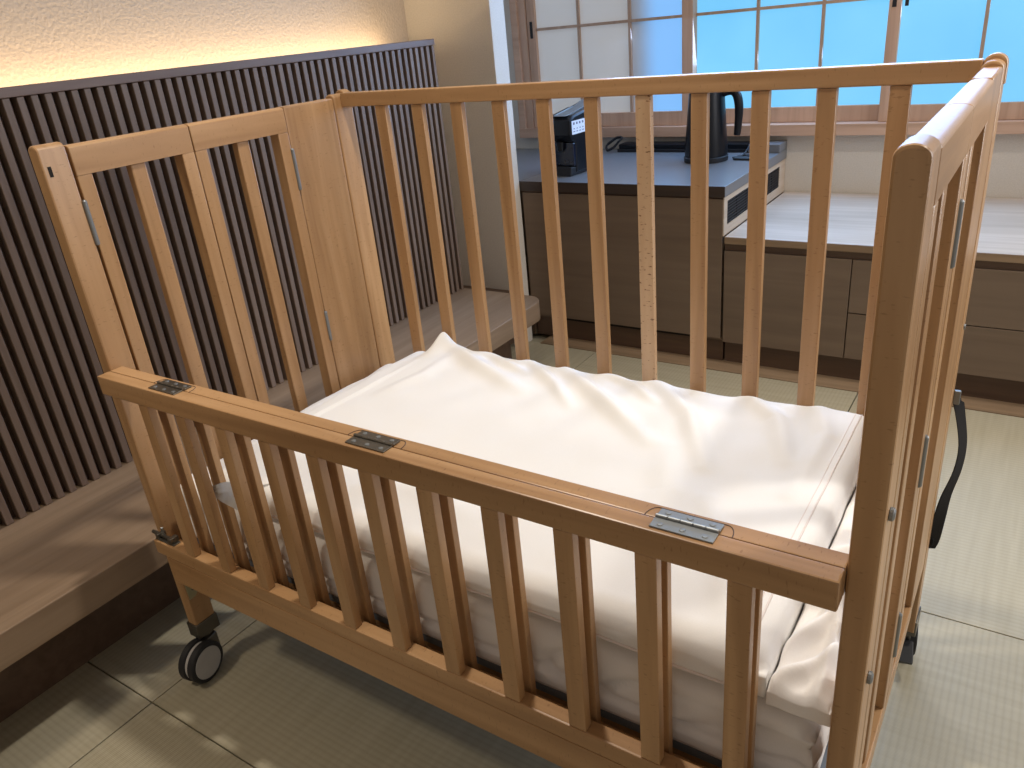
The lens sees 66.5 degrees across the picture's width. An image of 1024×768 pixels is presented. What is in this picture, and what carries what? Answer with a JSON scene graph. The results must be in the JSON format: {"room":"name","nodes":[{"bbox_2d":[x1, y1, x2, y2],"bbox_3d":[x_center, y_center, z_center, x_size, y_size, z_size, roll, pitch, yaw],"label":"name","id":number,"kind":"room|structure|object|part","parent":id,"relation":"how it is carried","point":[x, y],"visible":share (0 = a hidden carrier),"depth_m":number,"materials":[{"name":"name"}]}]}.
{"room":"hotel room","nodes":[
{"label":"hotel room","id":0,"kind":"room"},
{"bbox_2d":[0,0,408,87],"bbox_3d":[-1.645,-0.421,1.276,0.160,2.550,4.400,11,30,32],"label":"wall","id":1,"kind":"structure","parent":0,"point":[42,41],"depth_m":2.10,"materials":[{"name":"paint"}]},
{"bbox_2d":[88,333,550,662],"bbox_3d":[0.208,0.810,1.156,3.730,0.084,5.260,11,30,32],"label":"floor","id":2,"kind":"structure","parent":0,"point":[537,338],"depth_m":3.24,"materials":[{"name":"beige wicker"}]},
{"bbox_2d":[0,662,150,767],"bbox_3d":[-1.088,0.821,1.297,0.239,0.016,0.948,11,30,32],"label":"mat","id":3,"kind":"object","parent":2,"relation":"on","point":[74,716],"visible":0.96,"depth_m":1.56,"materials":[{"name":"beige wicker"}]},
{"bbox_2d":[71,704,252,767],"bbox_3d":[-0.592,0.916,0.983,0.946,0.016,0.948,11,30,32],"label":"mat","id":4,"kind":"object","parent":2,"relation":"on","point":[153,738],"visible":1,"depth_m":1.47,"materials":[{"name":"beige wicker"}]},
{"bbox_2d":[88,597,255,703],"bbox_3d":[-0.571,0.444,1.999,0.239,0.016,0.948,11,30,32],"label":"mat","id":5,"kind":"object","parent":2,"relation":"on","point":[145,660],"visible":0.32,"depth_m":1.73,"materials":[{"name":"beige wicker"}]},
{"bbox_2d":[0,288,539,722],"bbox_3d":[-0.997,0.410,1.821,0.598,0.272,3.250,11,30,32],"label":"wooden bench","id":6,"kind":"object","parent":2,"relation":"on","point":[83,570],"visible":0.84,"depth_m":1.67,"materials":[{"name":"brown wood"}]},
{"bbox_2d":[0,39,463,525],"bbox_3d":[-1.127,-0.124,1.624,0.059,0.880,3.242,11,30,32],"label":"wall panel","id":7,"kind":"object","parent":6,"relation":"on","point":[59,430],"visible":0.61,"depth_m":1.91,"materials":[{"name":"brown wood"}]},
{"bbox_2d":[153,620,561,767],"bbox_3d":[-0.075,0.538,1.685,0.946,0.016,0.948,11,30,32],"label":"mat","id":8,"kind":"object","parent":2,"relation":"on","point":[274,699],"visible":0.23,"depth_m":1.50,"materials":[{"name":"beige wicker"}]},
{"bbox_2d":[28,52,1008,767],"bbox_3d":[0.007,0.075,1.359,1.324,1.079,0.814,11,30,32],"label":"crib","id":9,"kind":"object","parent":8,"relation":"on","point":[934,181],"visible":0.92,"depth_m":1.19,"materials":[{"name":"brown wood"}]},
{"bbox_3d":[-0.687,0.064,1.426,0.027,0.975,0.046,11,30,32],"label":"corner post","id":10,"kind":"part","parent":9,"relation":"part of","materials":[{"name":"brown wood"}]},
{"bbox_3d":[-0.658,0.287,1.476,0.070,0.007,0.007,11,30,32],"label":"bolt rod","id":11,"kind":"part","parent":9,"relation":"part of","materials":[{"name":"metal"}]},
{"bbox_3d":[-0.643,0.402,1.570,0.002,0.059,0.033,11,30,32],"label":"corner plate","id":12,"kind":"part","parent":9,"relation":"part of","materials":[{"name":"silver metal"}]},
{"bbox_3d":[-0.336,-0.193,1.903,0.027,0.975,0.054,11,30,32],"label":"corner post","id":13,"kind":"part","parent":9,"relation":"part of","materials":[{"name":"brown wood"}]},
{"bbox_3d":[-0.153,0.442,1.187,1.176,0.058,0.024,11,30,32],"label":"skirt rail","id":14,"kind":"part","parent":9,"relation":"part of","materials":[{"name":"brown wood"}]},
{"bbox_3d":[-0.170,0.400,1.176,1.206,0.030,0.024,11,30,32],"label":"gate rail","id":15,"kind":"part","parent":9,"relation":"part of","materials":[{"name":"brown wood"}]},
{"bbox_3d":[-0.152,0.431,1.214,1.206,0.062,0.025,11,30,32],"label":"rail","id":16,"kind":"part","parent":9,"relation":"part of","materials":[{"name":"brown wood"}]},
{"bbox_3d":[-0.201,0.094,1.034,1.206,0.034,0.024,11,30,32],"label":"folding gate rail","id":17,"kind":"part","parent":9,"relation":"part of","materials":[{"name":"brown wood"}]},
{"bbox_3d":[-0.188,0.084,1.052,1.206,0.034,0.023,11,30,32],"label":"fixed rail","id":18,"kind":"part","parent":9,"relation":"part of","materials":[{"name":"brown wood"}]},
{"bbox_2d":[180,364,855,767],"bbox_3d":[0.019,0.204,1.410,1.177,0.122,0.630,11,30,32],"label":"mattress","id":19,"kind":"object","parent":9,"relation":"on","point":[783,739],"visible":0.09,"depth_m":1.00,"materials":[{"name":"white fabric"}]},
{"bbox_2d":[210,332,863,697],"bbox_3d":[0.022,0.117,1.343,1.009,0.098,0.663,11,30,32],"label":"sheet","id":20,"kind":"object","parent":19,"relation":"on","point":[790,471],"visible":0.65,"depth_m":1.25,"materials":[{"name":"white fabric"}]},
{"bbox_2d":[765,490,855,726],"bbox_3d":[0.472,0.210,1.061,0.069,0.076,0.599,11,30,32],"label":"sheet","id":21,"kind":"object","parent":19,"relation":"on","point":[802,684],"visible":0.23,"depth_m":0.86,"materials":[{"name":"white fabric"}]},
{"bbox_3d":[0.138,-0.525,1.383,1.206,0.028,0.026,11,30,32],"label":"rail","id":22,"kind":"part","parent":9,"relation":"part of","materials":[{"name":"brown wood"}]},
{"bbox_3d":[0.447,0.491,1.009,0.027,0.040,0.224,11,30,32],"label":"rail","id":23,"kind":"part","parent":9,"relation":"part of","materials":[{"name":"brown wood"}]},
{"bbox_3d":[0.342,0.261,0.774,0.027,0.975,0.046,11,30,32],"label":"corner post","id":24,"kind":"part","parent":9,"relation":"part of","materials":[{"name":"brown wood"}]},
{"bbox_3d":[0.570,0.401,1.175,0.027,0.040,0.224,11,30,32],"label":"rail","id":25,"kind":"part","parent":9,"relation":"part of","materials":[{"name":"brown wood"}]},
{"bbox_3d":[0.731,0.496,1.448,0.024,0.030,0.045,5,27,23],"label":"brake lever","id":26,"kind":"part","parent":9,"relation":"part of","materials":[{"name":"black plastic"}]},
{"bbox_3d":[0.694,0.004,1.252,0.027,0.975,0.054,11,30,32],"label":"corner post","id":27,"kind":"part","parent":9,"relation":"part of","materials":[{"name":"brown wood"}]},
{"bbox_2d":[511,342,594,368],"bbox_3d":[-0.078,0.052,2.736,0.319,0.016,0.984,11,30,32],"label":"mat","id":28,"kind":"object","parent":2,"relation":"on","point":[544,354],"visible":0.11,"depth_m":3.02,"materials":[{"name":"beige wicker"}]},
{"bbox_2d":[520,158,785,359],"bbox_3d":[0.365,-0.586,3.286,1.316,0.594,0.706,11,30,32],"label":"base cabinet","id":29,"kind":"object","parent":2,"relation":"on","point":[672,213],"visible":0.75,"depth_m":2.86,"materials":[{"name":"brown wood"}]},
{"bbox_3d":[0.393,-0.449,2.875,0.784,0.492,0.019,11,30,32],"label":"panel","id":30,"kind":"part","parent":29,"relation":"part of","materials":[{"name":"brown wood"}]},
{"bbox_2d":[516,140,786,197],"bbox_3d":[0.333,-0.886,3.147,1.324,0.069,0.710,11,30,32],"label":"countertop","id":31,"kind":"structure","parent":29,"relation":"on","point":[672,175],"depth_m":2.88,"materials":[{"name":"grey stone"}]},
{"bbox_2d":[553,99,586,176],"bbox_3d":[0.240,-0.945,2.989,0.114,0.251,0.220,15,32,37],"label":"coffee machine","id":32,"kind":"object","parent":31,"relation":"on","point":[569,123],"visible":0.78,"depth_m":2.93,"materials":[{"name":"black plastic"}]},
{"bbox_3d":[0.183,-0.893,2.935,0.032,0.034,0.032,11,30,32],"label":"coffee spout","id":33,"kind":"part","parent":32,"relation":"part of","materials":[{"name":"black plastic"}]},
{"bbox_3d":[0.235,-1.045,2.951,0.060,0.037,0.203,15,32,37],"label":"lever","id":34,"kind":"part","parent":32,"relation":"part of","materials":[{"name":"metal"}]},
{"bbox_2d":[556,166,586,176],"bbox_3d":[0.216,-0.827,3.000,0.104,0.033,0.115,15,32,37],"label":"drip tray","id":35,"kind":"object","parent":32,"relation":"on","point":[568,171],"depth_m":2.95,"materials":[{"name":"black plastic"}]},
{"bbox_2d":[605,136,622,151],"bbox_3d":[0.434,-1.028,3.341,0.085,0.062,0.046,11,30,32],"label":"coiled cord","id":36,"kind":"object","parent":31,"relation":"on","point":[617,137],"visible":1,"depth_m":3.34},
{"bbox_2d":[617,141,749,151],"bbox_3d":[0.710,-0.982,3.229,0.565,0.032,0.085,11,30,32],"label":"tray","id":37,"kind":"object","parent":31,"relation":"on","point":[659,146],"visible":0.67,"depth_m":3.23,"materials":[{"name":"black plastic"}]},
{"bbox_2d":[684,92,743,163],"bbox_3d":[0.736,-0.978,2.912,0.166,0.284,0.201,-15,26,-19],"label":"electric kettle","id":38,"kind":"object","parent":31,"relation":"on","point":[718,146],"visible":0.52,"depth_m":2.88,"materials":[{"name":"black plastic"}]},
{"bbox_3d":[0.803,-1.000,2.864,0.092,0.170,0.032,11,30,32],"label":"handle","id":39,"kind":"part","parent":38,"relation":"part of","materials":[{"name":"black plastic"}]},
{"bbox_2d":[732,146,749,157],"bbox_3d":[0.898,-0.885,2.967,0.115,0.040,0.070,2,26,17],"label":"cord","id":40,"kind":"object","parent":31,"relation":"on","point":[743,154],"visible":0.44,"depth_m":2.98,"materials":[{"name":"black rubber"}]},
{"bbox_2d":[733,156,748,159],"bbox_3d":[0.881,-0.844,2.921,0.100,0.008,0.035,11,30,32],"label":"plug","id":41,"kind":"object","parent":31,"relation":"on","point":[736,157],"visible":0.56,"depth_m":2.92,"materials":[{"name":"black plastic"}]},
{"bbox_2d":[727,167,778,223],"bbox_3d":[0.878,-0.690,2.823,0.004,0.080,0.595,11,30,32],"label":"vent","id":42,"kind":"object","parent":29,"relation":"attached to","point":[737,201],"depth_m":2.72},
{"bbox_3d":[0.891,-0.692,2.843,0.004,0.128,0.704,11,30,32],"label":"panel","id":43,"kind":"part","parent":29,"relation":"part of","materials":[{"name":"brown wood"}]},
{"bbox_2d":[575,352,857,411],"bbox_3d":[0.452,0.154,2.400,0.946,0.016,0.984,11,30,32],"label":"mat","id":44,"kind":"object","parent":2,"relation":"on","point":[721,383],"visible":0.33,"depth_m":2.66,"materials":[{"name":"beige wicker"}]},
{"bbox_2d":[722,244,1023,403],"bbox_3d":[1.913,-0.222,2.344,2.371,0.439,0.706,11,30,32],"label":"base cabinet","id":45,"kind":"object","parent":2,"relation":"on","point":[991,361],"visible":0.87,"depth_m":2.48,"materials":[{"name":"brown wood"}]},
{"bbox_3d":[0.903,-0.270,2.596,0.404,0.330,0.019,11,30,32],"label":"door","id":46,"kind":"part","parent":45,"relation":"part of","materials":[{"name":"brown wood"}]},
{"bbox_2d":[724,191,1023,263],"bbox_3d":[1.891,-0.432,2.245,2.370,0.024,0.710,11,30,32],"label":"countertop","id":47,"kind":"structure","parent":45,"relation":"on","point":[852,216],"depth_m":2.58,"materials":[{"name":"brown wood"}]},
{"bbox_3d":[1.296,-0.118,2.389,0.512,0.154,0.019,11,30,32],"label":"drawer","id":48,"kind":"part","parent":45,"relation":"part of","materials":[{"name":"brown wood"}]},
{"bbox_3d":[1.280,-0.268,2.320,0.512,0.172,0.019,11,30,32],"label":"drawer","id":49,"kind":"part","parent":45,"relation":"part of","materials":[{"name":"brown wood"}]},
{"bbox_2d":[849,395,1023,640],"bbox_3d":[1.243,0.305,1.899,0.948,0.016,0.984,11,30,32],"label":"mat","id":50,"kind":"object","parent":2,"relation":"on","point":[974,576],"visible":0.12,"depth_m":1.81,"materials":[{"name":"beige wicker"}]},
{"bbox_2d":[870,612,1023,767],"bbox_3d":[0.717,0.690,1.184,0.948,0.016,0.948,11,30,32],"label":"mat","id":51,"kind":"object","parent":2,"relation":"on","point":[959,703],"visible":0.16,"depth_m":1.40,"materials":[{"name":"beige wicker"}]},
{"bbox_2d":[403,0,532,345],"bbox_3d":[-0.273,-1.322,2.818,0.532,2.465,0.088,11,30,32],"label":"wall","id":52,"kind":"structure","parent":0,"point":[469,36],"depth_m":2.83,"materials":[{"name":"beige paint"}]},
{"bbox_2d":[463,285,513,344],"bbox_3d":[-0.181,-0.267,3.160,0.340,0.225,0.145,11,30,32],"label":"trim","id":53,"kind":"structure","parent":52,"relation":"attached to","point":[464,286],"depth_m":3.11,"materials":[{"name":"brown wood"}]},
{"bbox_2d":[541,335,1023,417],"bbox_3d":[1.458,0.059,2.381,3.120,0.016,0.152,11,30,32],"label":"trim","id":54,"kind":"structure","parent":52,"relation":"attached to","point":[971,403],"depth_m":2.69,"materials":[{"name":"brown wood"}]},
{"bbox_2d":[503,0,1023,197],"bbox_3d":[1.512,-1.347,2.582,3.750,2.550,0.100,11,30,32],"label":"wall","id":55,"kind":"structure","parent":0,"point":[857,161],"depth_m":2.96,"materials":[{"name":"beige paint"}]},
{"bbox_2d":[509,0,1023,137],"bbox_3d":[1.010,-1.549,2.788,2.409,1.265,0.100,11,30,32],"label":"window","id":56,"kind":"structure","parent":55,"relation":"in","point":[553,40],"depth_m":3.00,"materials":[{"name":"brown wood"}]},
{"bbox_3d":[0.086,-1.556,3.433,0.014,0.068,0.005,11,30,32],"label":"finger pull","id":57,"kind":"part","parent":56,"relation":"part of","materials":[{"name":"black metal"}]},
{"bbox_3d":[0.179,-1.708,3.305,0.222,1.096,0.003,11,30,32],"label":"shoji pane","id":58,"kind":"part","parent":56,"relation":"part of","materials":[{"name":"white paper"}]},
{"bbox_3d":[0.370,-1.671,3.184,0.237,1.096,0.003,11,30,32],"label":"shoji pane","id":59,"kind":"part","parent":56,"relation":"part of","materials":[{"name":"white paper"}]},
{"bbox_3d":[0.378,-1.666,3.177,0.763,1.181,0.030,11,30,32],"label":"shoji sash","id":60,"kind":"part","parent":56,"relation":"part of","materials":[{"name":"brown wood"}]},
{"bbox_3d":[0.569,-1.633,3.058,0.239,1.096,0.003,11,30,32],"label":"shoji pane","id":61,"kind":"part","parent":56,"relation":"part of","materials":[{"name":"white paper"}]},
{"bbox_3d":[0.811,-1.603,2.939,0.253,1.096,0.003,11,30,32],"label":"shoji pane","id":62,"kind":"part","parent":56,"relation":"part of","materials":[{"name":"blue glass"}]},
{"bbox_3d":[1.016,-1.560,2.807,0.807,1.181,0.030,11,30,32],"label":"shoji sash","id":63,"kind":"part","parent":56,"relation":"part of","materials":[{"name":"brown wood"}]},
{"bbox_3d":[1.016,-1.564,2.809,0.238,1.096,0.003,11,30,32],"label":"shoji pane","id":64,"kind":"part","parent":56,"relation":"part of","materials":[{"name":"blue glass"}]},
{"bbox_3d":[1.220,-1.525,2.680,0.251,1.096,0.003,11,30,32],"label":"shoji pane","id":65,"kind":"part","parent":56,"relation":"part of","materials":[{"name":"blue glass"}]},
{"bbox_3d":[1.307,-1.323,2.659,0.014,0.068,0.005,11,30,32],"label":"finger pull","id":66,"kind":"part","parent":56,"relation":"part of","materials":[{"name":"black metal"}]},
{"bbox_3d":[1.422,-1.470,2.518,0.268,1.096,0.003,11,30,32],"label":"shoji pane","id":67,"kind":"part","parent":56,"relation":"part of","materials":[{"name":"blue glass"}]},
{"bbox_3d":[1.632,-1.426,2.383,0.836,1.181,0.030,11,30,32],"label":"shoji sash","id":68,"kind":"part","parent":56,"relation":"part of","materials":[{"name":"brown wood"}]},
{"bbox_3d":[1.634,-1.430,2.383,0.242,1.096,0.003,11,30,32],"label":"shoji pane","id":69,"kind":"part","parent":56,"relation":"part of","materials":[{"name":"blue glass"}]}
]}

